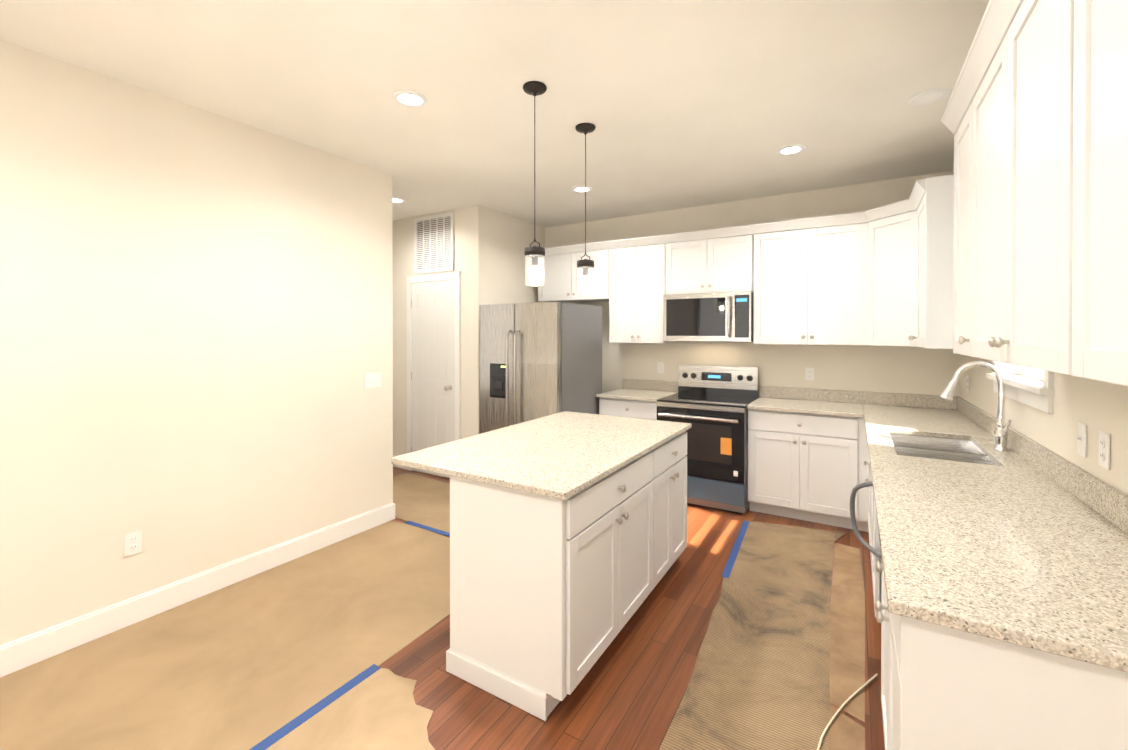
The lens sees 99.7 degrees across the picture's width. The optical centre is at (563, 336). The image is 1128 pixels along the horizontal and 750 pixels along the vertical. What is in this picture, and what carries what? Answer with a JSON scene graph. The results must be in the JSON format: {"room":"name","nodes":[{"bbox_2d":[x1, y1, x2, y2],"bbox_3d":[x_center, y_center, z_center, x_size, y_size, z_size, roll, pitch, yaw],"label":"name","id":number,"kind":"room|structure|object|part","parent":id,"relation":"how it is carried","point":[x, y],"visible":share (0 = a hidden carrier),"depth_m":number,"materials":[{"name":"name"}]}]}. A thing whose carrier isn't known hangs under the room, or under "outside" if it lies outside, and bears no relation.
{"room":"kitchen","nodes":[
{"label":"kitchen","id":0,"kind":"room"},
{"bbox_2d":[0,40,544,645],"bbox_3d":[-2.207,0.092,2.663,0.120,2.805,7.400,0,0,31],"label":"wall","id":1,"kind":"structure","parent":0,"point":[196,324],"depth_m":2.64,"materials":[{"name":"beige paint"}]},
{"bbox_2d":[124,530,141,556],"bbox_3d":[-2.244,1.075,2.480,0.008,0.115,0.070,0,0,31],"label":"outlet","id":2,"kind":"object","parent":1,"relation":"attached to","point":[132,542],"visible":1,"depth_m":2.48,"materials":[{"name":"white plastic"}]},
{"bbox_2d":[0,503,394,677],"bbox_3d":[-2.786,1.431,1.719,0.148,0.137,5.174,0,0,31],"label":"baseboard","id":3,"kind":"structure","parent":1,"relation":"attached to","point":[27,651],"depth_m":2.60,"materials":[{"name":"white paint"}]},
{"bbox_2d":[365,372,380,387],"bbox_3d":[-1.486,0.339,3.713,0.016,0.115,0.145,0,0,31],"label":"light switch","id":4,"kind":"object","parent":1,"relation":"attached to","point":[372,380],"visible":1,"depth_m":3.71,"materials":[{"name":"white plastic"}]},
{"bbox_2d":[392,207,469,477],"bbox_3d":[-1.614,0.079,5.300,1.610,2.805,0.120,0,0,31],"label":"wall","id":5,"kind":"structure","parent":0,"point":[403,245],"depth_m":5.32,"materials":[{"name":"beige paint"}]},
{"bbox_2d":[393,456,406,468],"bbox_3d":[-1.609,1.420,5.186,1.744,0.125,0.080,0,0,31],"label":"baseboard","id":6,"kind":"structure","parent":5,"relation":"attached to","point":[400,466],"depth_m":5.37,"materials":[{"name":"white paint"}]},
{"bbox_2d":[406,271,460,477],"bbox_3d":[-1.422,0.406,5.059,0.810,2.153,0.090,0,0,31],"label":"hall door","id":7,"kind":"structure","parent":5,"relation":"in","point":[434,363],"depth_m":5.08,"materials":[{"name":"white paint"}]},
{"bbox_2d":[414,212,453,273],"bbox_3d":[-1.390,-0.990,5.076,0.580,0.605,0.016,0,0,31],"label":"air vent","id":8,"kind":"object","parent":5,"relation":"in","point":[433,243],"visible":1,"depth_m":5.07,"materials":[{"name":"white plastic"}]},
{"bbox_2d":[0,0,989,227],"bbox_3d":[-1.240,-1.357,2.067,6.004,0.100,7.700,0,0,31],"label":"ceiling","id":9,"kind":"structure","parent":0,"point":[679,104],"depth_m":2.45,"materials":[{"name":"paint"}]},
{"bbox_2d":[392,197,404,202],"bbox_3d":[-1.624,-1.315,4.584,0.188,0.009,0.188,0,0,31],"label":"recessed light","id":10,"kind":"object","parent":9,"relation":"in","point":[397,200],"visible":0.58,"depth_m":4.59,"materials":[{"name":"white paint"}]},
{"bbox_2d":[392,90,427,107],"bbox_3d":[-0.845,-1.305,2.618,0.188,0.009,0.188,0,0,31],"label":"recessed light","id":11,"kind":"object","parent":9,"relation":"in","point":[409,98],"visible":1,"depth_m":2.61,"materials":[{"name":"white paint"}]},
{"bbox_2d":[523,81,546,286],"bbox_3d":[-0.153,-0.787,2.497,0.128,1.044,0.128,0,0,31],"label":"pendant light","id":12,"kind":"object","parent":9,"relation":"hanging from","point":[534,89],"visible":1,"depth_m":2.48,"materials":[{"name":"brown metal"}]},
{"bbox_3d":[-0.153,-0.356,2.499,0.060,0.092,0.060,0,0,31],"label":"bulb","id":13,"kind":"part","parent":12,"relation":"part of","materials":[{"name":"white glass"}]},
{"bbox_2d":[571,186,591,192],"bbox_3d":[0.159,-1.313,4.242,0.188,0.009,0.188,0,0,31],"label":"recessed light","id":14,"kind":"object","parent":9,"relation":"in","point":[579,189],"visible":0.98,"depth_m":4.23,"materials":[{"name":"white paint"}]},
{"bbox_2d":[575,123,595,292],"bbox_3d":[0.135,-0.793,2.978,0.128,1.036,0.128,0,0,31],"label":"pendant light","id":15,"kind":"object","parent":9,"relation":"hanging from","point":[585,265],"visible":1,"depth_m":2.96,"materials":[{"name":"brown metal"}]},
{"bbox_3d":[0.135,-0.366,2.980,0.060,0.092,0.060,0,0,31],"label":"bulb","id":16,"kind":"part","parent":15,"relation":"part of","materials":[{"name":"white glass"}]},
{"bbox_2d":[776,144,805,154],"bbox_3d":[1.590,-1.309,3.339,0.188,0.009,0.188,0,0,31],"label":"recessed light","id":17,"kind":"object","parent":9,"relation":"in","point":[791,149],"visible":1,"depth_m":3.33,"materials":[{"name":"white paint"}]},
{"bbox_2d":[907,88,950,105],"bbox_3d":[1.988,-1.305,2.596,0.188,0.009,0.188,0,0,31],"label":"recessed light","id":18,"kind":"object","parent":9,"relation":"in","point":[930,96],"visible":0.98,"depth_m":2.58,"materials":[{"name":"white paint"}]},
{"bbox_2d":[379,467,884,749],"bbox_3d":[-1.240,1.545,2.082,6.004,0.105,7.700,0,0,31],"label":"floor","id":19,"kind":"structure","parent":0,"point":[628,692],"depth_m":2.15,"materials":[{"name":"brown wood"}]},
{"bbox_2d":[0,521,449,749],"bbox_3d":[-2.141,1.500,1.330,1.354,0.002,5.140,0,0,31],"label":"paper","id":20,"kind":"object","parent":19,"relation":"on","point":[249,663],"visible":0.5,"depth_m":2.22,"materials":[{"name":"brown paper"}]},
{"bbox_2d":[266,668,434,749],"bbox_3d":[-1.491,1.502,0.273,0.845,0.002,3.950,0,0,31],"label":"paper","id":21,"kind":"object","parent":19,"relation":"on","point":[379,709],"visible":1,"depth_m":1.84,"materials":[{"name":"brown paper"}]},
{"bbox_2d":[393,473,449,532],"bbox_3d":[-1.170,1.482,4.310,1.805,0.002,0.920,0,0,31],"label":"paper","id":22,"kind":"object","parent":19,"relation":"on","point":[425,501],"visible":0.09,"depth_m":4.31,"materials":[{"name":"brown paper"}]},
{"bbox_2d":[249,521,748,749],"bbox_3d":[-1.182,1.494,1.637,2.405,0.001,6.500,0,0,31],"label":"tape","id":23,"kind":"object","parent":19,"relation":"on","point":[287,728],"visible":0.85,"depth_m":2.01,"materials":[{"name":"blue"}]},
{"bbox_2d":[480,302,601,433],"bbox_3d":[-0.228,0.590,4.675,0.880,1.790,0.929,0,0,31],"label":"refrigerator","id":24,"kind":"object","parent":19,"relation":"on","point":[540,360],"visible":0.69,"depth_m":4.34,"materials":[{"name":"grey metal"}]},
{"bbox_2d":[446,431,686,720],"bbox_3d":[0.164,1.056,2.635,0.658,0.878,1.584,0,0,31],"label":"kitchen island","id":25,"kind":"object","parent":19,"relation":"on","point":[548,596],"visible":0.98,"depth_m":2.01,"materials":[{"name":"white paint"}]},
{"bbox_2d":[391,411,691,499],"bbox_3d":[0.008,0.594,2.731,0.985,0.030,1.625,0,0,31],"label":"island countertop","id":26,"kind":"structure","parent":25,"relation":"on","point":[565,455],"depth_m":2.39,"materials":[{"name":"white stone"}]},
{"bbox_2d":[599,398,656,419],"bbox_3d":[0.766,1.045,4.805,0.625,0.878,0.653,0,0,31],"label":"base cabinet","id":27,"kind":"object","parent":19,"relation":"on","point":[629,408],"visible":0.27,"depth_m":4.55,"materials":[{"name":"white paint"}]},
{"bbox_2d":[596,379,677,401],"bbox_3d":[0.760,0.531,4.811,0.646,0.135,0.645,0,0,31],"label":"countertop","id":28,"kind":"structure","parent":27,"relation":"on","point":[644,390],"depth_m":4.94,"materials":[{"name":"white stone"}]},
{"bbox_2d":[657,364,758,513],"bbox_3d":[1.323,0.886,4.379,0.760,1.200,0.754,0,0,31],"label":"range","id":29,"kind":"object","parent":19,"relation":"on","point":[709,403],"visible":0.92,"depth_m":4.10,"materials":[{"name":"grey"}]},
{"bbox_2d":[748,409,855,528],"bbox_3d":[2.036,1.049,4.051,0.790,0.878,0.620,0,0,31],"label":"base cabinet","id":30,"kind":"object","parent":19,"relation":"on","point":[802,466],"depth_m":3.78,"materials":[{"name":"white paint"}]},
{"bbox_2d":[747,386,858,417],"bbox_3d":[2.033,0.535,4.026,0.810,0.135,0.662,0,0,31],"label":"countertop","id":31,"kind":"structure","parent":30,"relation":"on","point":[845,403],"depth_m":4.14,"materials":[{"name":"white stone"}]},
{"bbox_2d":[829,705,864,749],"bbox_3d":[0.877,1.498,1.507,0.167,0.003,0.931,0,0,34],"label":"cardboard","id":32,"kind":"object","parent":19,"relation":"on","point":[846,732],"visible":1,"depth_m":1.79,"materials":[{"name":"brown cardboard"}]},
{"bbox_2d":[817,674,877,749],"bbox_3d":[0.818,1.488,1.456,0.298,0.007,1.672,0,0,31],"label":"cord","id":33,"kind":"object","parent":19,"relation":"on","point":[840,708],"visible":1,"depth_m":1.89,"materials":[{"name":"beige plastic"}]},
{"bbox_2d":[830,543,864,722],"bbox_3d":[1.571,1.493,2.635,0.170,0.003,1.770,0,0,31],"label":"cardboard","id":34,"kind":"object","parent":19,"relation":"on","point":[847,642],"visible":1,"depth_m":2.40,"materials":[{"name":"brown cardboard"}]},
{"bbox_2d":[856,418,875,572],"bbox_3d":[2.514,1.052,3.421,0.682,0.878,1.199,0,0,31],"label":"base cabinet","id":35,"kind":"object","parent":19,"relation":"on","point":[865,503],"depth_m":3.58,"materials":[{"name":"white paint"}]},
{"bbox_2d":[859,391,1127,672],"bbox_3d":[1.913,0.543,2.413,0.663,0.135,3.542,0,0,31],"label":"countertop","id":36,"kind":"structure","parent":35,"relation":"on","point":[1024,542],"depth_m":1.40,"materials":[{"name":"white stone"}]},
{"bbox_2d":[890,433,997,465],"bbox_3d":[2.012,0.714,2.568,0.450,0.204,0.810,0,0,31],"label":"undermount sink","id":37,"kind":"object","parent":36,"relation":"in","point":[942,448],"visible":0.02,"depth_m":2.73,"materials":[{"name":"metal"}]},
{"bbox_2d":[939,361,1011,450],"bbox_3d":[2.129,0.353,2.472,0.285,0.453,0.121,0,0,31],"label":"faucet","id":38,"kind":"object","parent":36,"relation":"on","point":[1000,433],"visible":1,"depth_m":2.44,"materials":[{"name":"silver metal"}]},
{"bbox_2d":[876,517,1127,749],"bbox_3d":[1.250,1.062,1.284,0.620,0.878,0.868,0,0,31],"label":"base cabinet","id":39,"kind":"object","parent":19,"relation":"on","point":[944,688],"depth_m":1.00,"materials":[{"name":"white paint"}]},
{"bbox_2d":[545,171,959,397],"bbox_3d":[1.496,0.081,4.828,4.194,2.805,0.150,0,0,31],"label":"wall","id":40,"kind":"structure","parent":0,"point":[902,369],"depth_m":4.43,"materials":[{"name":"beige paint"}]},
{"bbox_2d":[538,240,609,302],"bbox_3d":[0.168,-0.699,5.350,0.900,0.600,0.330,0,0,31],"label":"upper cabinet","id":41,"kind":"object","parent":40,"relation":"attached to","point":[560,285],"depth_m":5.20,"materials":[{"name":"white paint"}]},
{"bbox_2d":[609,234,675,342],"bbox_3d":[0.816,-0.467,4.956,0.736,1.060,0.330,0,0,31],"label":"upper cabinet","id":42,"kind":"object","parent":40,"relation":"attached to","point":[640,276],"depth_m":4.79,"materials":[{"name":"white paint"}]},
{"bbox_2d":[658,362,663,372],"bbox_3d":[1.021,0.328,5.023,0.070,0.115,0.008,0,0,31],"label":"electrical outlet","id":43,"kind":"object","parent":40,"relation":"attached to","point":[660,367],"visible":1,"depth_m":5.02,"materials":[{"name":"white plastic"}]},
{"bbox_2d":[674,226,741,293],"bbox_3d":[1.422,-0.701,4.586,0.803,0.587,0.330,0,0,31],"label":"upper cabinet","id":44,"kind":"object","parent":40,"relation":"attached to","point":[705,261],"depth_m":4.43,"materials":[{"name":"white paint"}]},
{"bbox_2d":[663,291,752,341],"bbox_3d":[1.388,-0.179,4.532,0.796,0.448,0.458,0,0,31],"label":"microwave","id":45,"kind":"object","parent":44,"relation":"attached to","point":[715,317],"visible":0.96,"depth_m":4.37,"materials":[{"name":"grey"}]},
{"bbox_2d":[742,212,857,344],"bbox_3d":[2.120,-0.463,4.141,0.976,1.060,0.366,0,0,31],"label":"upper cabinet","id":46,"kind":"object","parent":40,"relation":"attached to","point":[801,274],"depth_m":4.02,"materials":[{"name":"white paint"}]},
{"bbox_2d":[805,368,813,380],"bbox_3d":[2.217,0.337,4.295,0.070,0.115,0.008,0,0,31],"label":"electrical outlet","id":47,"kind":"object","parent":40,"relation":"attached to","point":[809,373],"visible":1,"depth_m":4.29,"materials":[{"name":"white plastic"}]},
{"bbox_2d":[858,197,909,345],"bbox_3d":[2.656,-0.460,3.636,0.670,1.060,0.671,0,0,31],"label":"upper cabinet","id":48,"kind":"object","parent":40,"relation":"attached to","point":[882,276],"depth_m":3.64,"materials":[{"name":"white paint"}]},
{"bbox_2d":[850,481,881,558],"bbox_3d":[1.472,0.865,2.317,0.060,0.368,0.229,0,0,-11],"label":"handle","id":49,"kind":"object","parent":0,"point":[856,488],"visible":0.85,"depth_m":2.37,"materials":[{"name":"grey"}]},
{"bbox_2d":[960,355,1127,494],"bbox_3d":[1.260,0.102,0.552,0.150,2.805,7.400,0,0,31],"label":"wall","id":50,"kind":"structure","parent":0,"point":[1095,406],"depth_m":1.81,"materials":[{"name":"beige paint"}]},
{"bbox_2d":[910,174,953,348],"bbox_3d":[2.524,-0.458,3.127,0.366,1.060,0.542,0,0,31],"label":"upper cabinet","id":51,"kind":"object","parent":50,"relation":"attached to","point":[931,199],"depth_m":2.95,"materials":[{"name":"white paint"}]},
{"bbox_2d":[949,84,964,354],"bbox_3d":[1.773,-0.451,1.857,0.330,1.060,0.434,0,0,31],"label":"upper cabinet","id":52,"kind":"object","parent":50,"relation":"attached to","point":[957,117],"depth_m":2.07,"materials":[{"name":"white paint"}]},
{"bbox_2d":[967,375,968,391],"bbox_3d":[2.933,0.341,3.457,0.008,0.115,0.070,0,0,31],"label":"outlet","id":53,"kind":"object","parent":50,"relation":"attached to","point":[967,383],"visible":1,"depth_m":3.44,"materials":[{"name":"white plastic"}]},
{"bbox_2d":[961,0,1048,369],"bbox_3d":[1.440,-0.449,1.310,0.330,1.060,1.098,0,0,31],"label":"upper cabinet","id":54,"kind":"object","parent":50,"relation":"attached to","point":[1034,119],"depth_m":1.38,"materials":[{"name":"white paint"}]},
{"bbox_2d":[986,361,1054,413],"bbox_3d":[2.327,-0.304,2.360,0.180,1.250,0.950,0,0,31],"label":"window","id":55,"kind":"structure","parent":50,"relation":"in","point":[1032,387],"depth_m":2.30,"materials":[{"name":"white paint"}]},
{"bbox_2d":[1076,422,1086,457],"bbox_3d":[1.879,0.374,1.734,0.016,0.115,0.070,0,0,31],"label":"light switch","id":56,"kind":"object","parent":50,"relation":"attached to","point":[1081,437],"visible":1,"depth_m":1.72,"materials":[{"name":"white plastic"}]},
{"bbox_2d":[1045,0,1127,385],"bbox_3d":[1.071,-0.446,0.704,0.330,1.060,0.587,0,0,31],"label":"upper cabinet","id":57,"kind":"object","parent":50,"relation":"attached to","point":[1086,193],"depth_m":0.92,"materials":[{"name":"white paint"}]},
{"bbox_2d":[1098,431,1109,469],"bbox_3d":[1.789,0.375,1.578,0.008,0.115,0.070,0,0,31],"label":"outlet","id":58,"kind":"object","parent":50,"relation":"attached to","point":[1104,451],"visible":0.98,"depth_m":1.57,"materials":[{"name":"white plastic"}]}
]}

